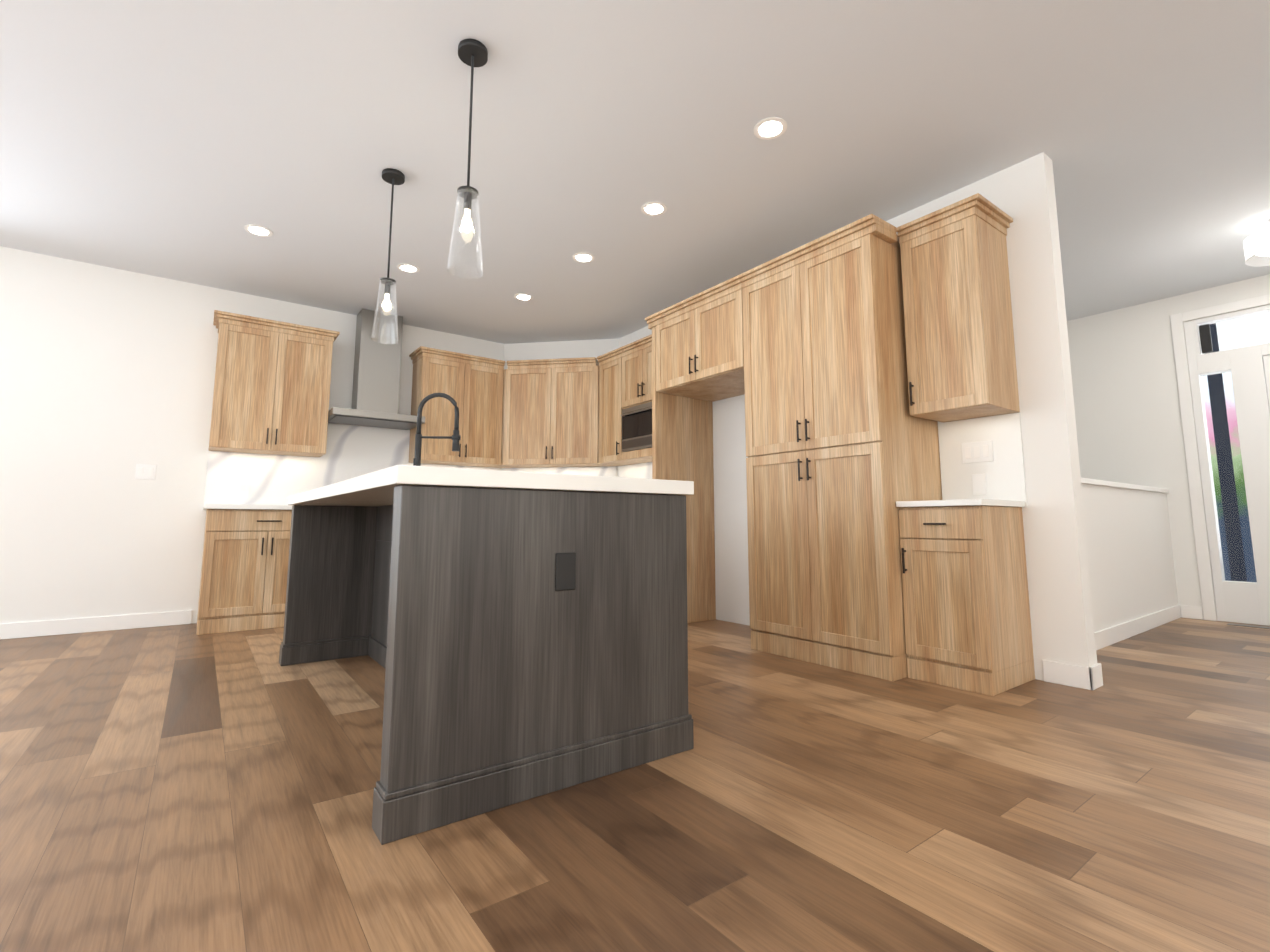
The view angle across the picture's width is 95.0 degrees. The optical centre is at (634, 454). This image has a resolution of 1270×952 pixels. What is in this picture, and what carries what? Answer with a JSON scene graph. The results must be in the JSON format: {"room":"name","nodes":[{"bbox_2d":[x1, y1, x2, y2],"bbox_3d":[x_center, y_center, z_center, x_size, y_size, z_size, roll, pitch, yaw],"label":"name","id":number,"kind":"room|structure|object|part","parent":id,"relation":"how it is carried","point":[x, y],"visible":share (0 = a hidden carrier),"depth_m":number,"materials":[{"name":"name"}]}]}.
{"room":"kitchen","nodes":[
{"label":"kitchen","id":0,"kind":"room"},
{"bbox_2d":[0,617,1269,951],"bbox_3d":[0.055,1.014,1.614,11.470,0.060,9.240,5,-8,-36],"label":"floor","id":1,"kind":"structure","parent":0,"point":[176,789],"depth_m":1.57,"materials":[{"name":"brown wood"}]},
{"bbox_2d":[196,509,291,634],"bbox_3d":[-2.954,0.890,4.612,0.770,0.886,0.652,5,-8,-36],"label":"base cabinet","id":2,"kind":"object","parent":1,"relation":"on","point":[244,573],"visible":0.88,"depth_m":4.30,"materials":[{"name":"brown wood"}]},
{"bbox_2d":[203,504,292,509],"bbox_3d":[-2.955,0.432,4.662,0.804,0.035,0.631,5,-8,-36],"label":"countertop","id":3,"kind":"structure","parent":2,"relation":"on","point":[248,507],"depth_m":4.33,"materials":[{"name":"white stone"}]},
{"bbox_2d":[279,485,693,844],"bbox_3d":[-0.905,0.667,2.721,1.034,0.888,2.339,5,-8,-36],"label":"kitchen island","id":4,"kind":"object","parent":1,"relation":"on","point":[519,645],"visible":1,"depth_m":1.76,"materials":[{"name":"grey wood"}]},
{"bbox_2d":[288,465,693,505],"bbox_3d":[-0.905,0.199,2.776,1.050,0.050,2.355,5,-8,-36],"label":"island countertop","id":5,"kind":"structure","parent":4,"relation":"on","point":[375,488],"depth_m":1.84,"materials":[{"name":"white stone"}]},
{"bbox_2d":[413,393,460,465],"bbox_3d":[-1.028,-0.062,3.007,0.217,0.521,0.149,5,-8,-36],"label":"faucet","id":6,"kind":"object","parent":5,"relation":"on","point":[455,437],"visible":0.81,"depth_m":3.01,"materials":[{"name":"black metal"}]},
{"bbox_2d":[652,327,715,622],"bbox_3d":[0.400,0.168,4.742,0.628,2.352,0.042,5,-8,-36],"label":"panel","id":7,"kind":"object","parent":1,"relation":"on","point":[682,438],"visible":0.52,"depth_m":4.74,"materials":[{"name":"brown wood"}]},
{"bbox_2d":[738,214,941,680],"bbox_3d":[1.249,-0.014,3.576,0.668,2.440,0.981,5,-8,-36],"label":"pantry","id":8,"kind":"object","parent":1,"relation":"on","point":[842,450],"visible":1,"depth_m":3.30,"materials":[{"name":"brown wood"}]},
{"bbox_2d":[898,506,1034,695],"bbox_3d":[1.695,0.710,3.002,0.532,0.868,0.402,5,-8,-36],"label":"base cabinet","id":9,"kind":"object","parent":1,"relation":"on","point":[967,619],"visible":1,"depth_m":2.85,"materials":[{"name":"brown wood"}]},
{"bbox_2d":[896,499,1024,506],"bbox_3d":[1.702,0.262,3.047,0.506,0.030,0.422,5,-8,-36],"label":"countertop","id":10,"kind":"structure","parent":9,"relation":"on","point":[969,502],"depth_m":2.88,"materials":[{"name":"white stone"}]},
{"bbox_2d":[1227,623,1269,628],"bbox_3d":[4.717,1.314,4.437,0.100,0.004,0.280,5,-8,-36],"label":"threshold","id":11,"kind":"object","parent":1,"relation":"in","point":[1254,626],"visible":0.89,"depth_m":4.47,"materials":[{"name":"silver metal"}]},
{"bbox_2d":[0,152,1269,680],"bbox_3d":[0.055,-0.376,1.778,11.470,2.740,9.240,5,-8,-36],"label":"wall","id":12,"kind":"structure","parent":0,"point":[106,378],"depth_m":4.39,"materials":[{"name":"white paint"}]},
{"bbox_2d":[0,610,191,638],"bbox_3d":[-5.307,1.121,3.228,4.545,0.105,0.013,5,-8,-36],"label":"baseboard","id":13,"kind":"structure","parent":12,"relation":"attached to","point":[131,621],"depth_m":4.23,"materials":[{"name":"white wood"}]},
{"bbox_2d":[135,464,155,479],"bbox_3d":[-3.775,0.137,4.492,0.120,0.115,0.008,5,-8,-36],"label":"switch plate","id":14,"kind":"object","parent":12,"relation":"attached to","point":[145,471],"visible":1,"depth_m":4.49,"materials":[{"name":"white plastic"}]},
{"bbox_2d":[209,310,339,456],"bbox_3d":[-3.039,-0.548,4.895,0.888,1.070,0.368,5,-8,-36],"label":"upper cabinet","id":15,"kind":"object","parent":12,"relation":"attached to","point":[271,392],"visible":1,"depth_m":4.76,"materials":[{"name":"brown wood"}]},
{"bbox_2d":[328,308,424,429],"bbox_3d":[-2.368,-0.803,5.345,0.760,1.055,0.498,5,-8,-36],"label":"range hood","id":16,"kind":"object","parent":12,"relation":"attached to","point":[376,386],"visible":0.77,"depth_m":5.35,"materials":[{"name":"silver metal"}]},
{"bbox_2d":[204,424,651,504],"bbox_3d":[-1.418,0.054,4.847,3.438,0.757,2.264,5,-8,-36],"label":"backsplash","id":17,"kind":"structure","parent":12,"relation":"attached to","point":[351,452],"depth_m":5.22,"materials":[{"name":"stone"}]},
{"bbox_2d":[409,346,504,466],"bbox_3d":[-1.786,-0.440,5.819,0.858,1.070,0.368,5,-8,-36],"label":"upper cabinet","id":18,"kind":"object","parent":12,"relation":"attached to","point":[471,386],"visible":0.9,"depth_m":5.71,"materials":[{"name":"brown wood"}]},
{"bbox_2d":[492,357,623,467],"bbox_3d":[-0.833,-0.415,6.029,1.461,1.070,0.365,-1,-7,8],"label":"upper cabinet","id":19,"kind":"object","parent":12,"relation":"attached to","point":[550,412],"visible":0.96,"depth_m":5.89,"materials":[{"name":"brown wood"}]},
{"bbox_2d":[596,349,645,464],"bbox_3d":[-0.128,-0.448,5.749,0.368,1.070,0.379,5,-8,-36],"label":"upper cabinet","id":20,"kind":"object","parent":12,"relation":"attached to","point":[610,423],"visible":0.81,"depth_m":5.67,"materials":[{"name":"brown wood"}]},
{"bbox_2d":[618,334,651,461],"bbox_3d":[0.233,-0.506,5.255,0.382,1.070,0.842,5,-8,-36],"label":"upper cabinet","id":21,"kind":"object","parent":12,"relation":"attached to","point":[636,356],"depth_m":5.30,"materials":[{"name":"brown wood"}]},
{"bbox_3d":[0.177,-0.240,5.292,0.374,0.400,0.619,5,-8,-36],"label":"mounted microwave","id":22,"kind":"part","parent":21,"relation":"part of","materials":[{"name":"silver metal"}]},
{"bbox_2d":[645,275,744,401],"bbox_3d":[0.652,-0.821,4.482,0.668,0.625,1.022,5,-8,-36],"label":"upper cabinet","id":23,"kind":"object","parent":12,"relation":"attached to","point":[699,347],"visible":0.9,"depth_m":4.26,"materials":[{"name":"brown wood"}]},
{"bbox_2d":[896,193,1019,421],"bbox_3d":[1.768,-0.751,3.172,0.418,1.070,0.441,5,-8,-36],"label":"upper cabinet","id":24,"kind":"object","parent":12,"relation":"attached to","point":[960,346],"visible":0.94,"depth_m":3.06,"materials":[{"name":"brown wood"}]},
{"bbox_2d":[938,412,1026,506],"bbox_3d":[1.911,0.047,3.227,0.011,0.499,0.427,5,-8,-36],"label":"backsplash","id":25,"kind":"structure","parent":12,"relation":"attached to","point":[1004,471],"depth_m":3.19,"materials":[{"name":"white tile"}]},
{"bbox_2d":[961,440,993,462],"bbox_3d":[1.899,-0.011,3.233,0.008,0.115,0.160,5,-8,-36],"label":"switch plate","id":26,"kind":"object","parent":25,"relation":"attached to","point":[979,451],"depth_m":3.23,"materials":[{"name":"white plastic"}]},
{"bbox_2d":[1042,478,1187,677],"bbox_3d":[3.289,0.732,4.077,3.100,1.075,0.160,5,-8,-36],"label":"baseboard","id":27,"kind":"structure","parent":12,"relation":"attached to","point":[1106,637],"depth_m":4.04,"materials":[{"name":"white wood"}]},
{"bbox_2d":[1170,294,1269,625],"bbox_3d":[5.161,0.008,4.336,0.148,2.575,1.535,5,-8,-36],"label":"door frame","id":28,"kind":"structure","parent":12,"relation":"attached to","point":[1242,602],"depth_m":4.73,"materials":[{"name":"white wood"}]},
{"bbox_2d":[0,0,1269,343],"bbox_3d":[0.055,-1.767,1.941,11.470,0.060,9.240,5,-8,-36],"label":"ceiling","id":29,"kind":"structure","parent":0,"point":[182,140],"depth_m":2.98,"materials":[{"name":"white paint"}]},
{"bbox_2d":[244,224,272,236],"bbox_3d":[-2.531,-1.501,3.914,0.164,0.006,0.164,5,-8,-36],"label":"recessed light","id":30,"kind":"object","parent":29,"relation":"in","point":[259,230],"visible":1,"depth_m":3.90,"materials":[{"name":"white plastic"}]},
{"bbox_2d":[371,168,404,343],"bbox_3d":[-1.363,-1.099,3.229,0.140,0.964,0.140,5,-8,-36],"label":"pendant light","id":31,"kind":"object","parent":29,"relation":"hanging from","point":[392,176],"visible":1,"depth_m":3.22,"materials":[{"name":"black"}]},
{"bbox_2d":[397,263,419,272],"bbox_3d":[-1.748,-1.433,4.492,0.164,0.006,0.164,5,-8,-36],"label":"recessed light","id":32,"kind":"object","parent":29,"relation":"in","point":[406,267],"visible":1,"depth_m":4.49,"materials":[{"name":"white plastic"}]},
{"bbox_2d":[447,38,487,277],"bbox_3d":[-0.673,-1.200,2.365,0.140,0.964,0.140,5,-8,-36],"label":"pendant light","id":33,"kind":"object","parent":29,"relation":"hanging from","point":[472,53],"visible":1,"depth_m":2.36,"materials":[{"name":"black"}]},
{"bbox_2d":[514,293,532,300],"bbox_3d":[-0.970,-1.365,5.066,0.164,0.006,0.164,5,-8,-36],"label":"recessed light","id":34,"kind":"object","parent":29,"relation":"in","point":[523,296],"visible":1,"depth_m":5.05,"materials":[{"name":"white plastic"}]},
{"bbox_2d":[572,252,594,262],"bbox_3d":[-0.381,-1.454,4.312,0.164,0.006,0.164,5,-8,-36],"label":"recessed light","id":35,"kind":"object","parent":29,"relation":"in","point":[582,257],"visible":1,"depth_m":4.30,"materials":[{"name":"white"}]},
{"bbox_2d":[641,202,666,215],"bbox_3d":[0.120,-1.533,3.642,0.164,0.006,0.164,5,-8,-36],"label":"recessed light","id":36,"kind":"object","parent":29,"relation":"in","point":[654,208],"visible":1,"depth_m":3.63,"materials":[{"name":"white plastic"}]},
{"bbox_2d":[753,117,786,139],"bbox_3d":[0.674,-1.620,2.901,0.164,0.006,0.164,5,-8,-36],"label":"recessed light","id":37,"kind":"object","parent":29,"relation":"in","point":[770,128],"visible":1,"depth_m":2.89,"materials":[{"name":"white"}]},
{"bbox_2d":[1243,219,1269,266],"bbox_3d":[4.166,-1.401,3.730,0.376,0.247,0.376,5,-8,-36],"label":"ceiling light","id":38,"kind":"object","parent":29,"relation":"hanging from","point":[1257,248],"visible":1,"depth_m":3.75,"materials":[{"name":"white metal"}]},
{"label":"outside","id":39,"kind":"structure","parent":0,"visible":0},
{"bbox_2d":[1202,313,1269,581],"bbox_3d":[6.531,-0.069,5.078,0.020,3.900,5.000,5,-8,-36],"label":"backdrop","id":40,"kind":"structure","parent":39,"point":[1224,386],"depth_m":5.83,"materials":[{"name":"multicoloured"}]}
]}

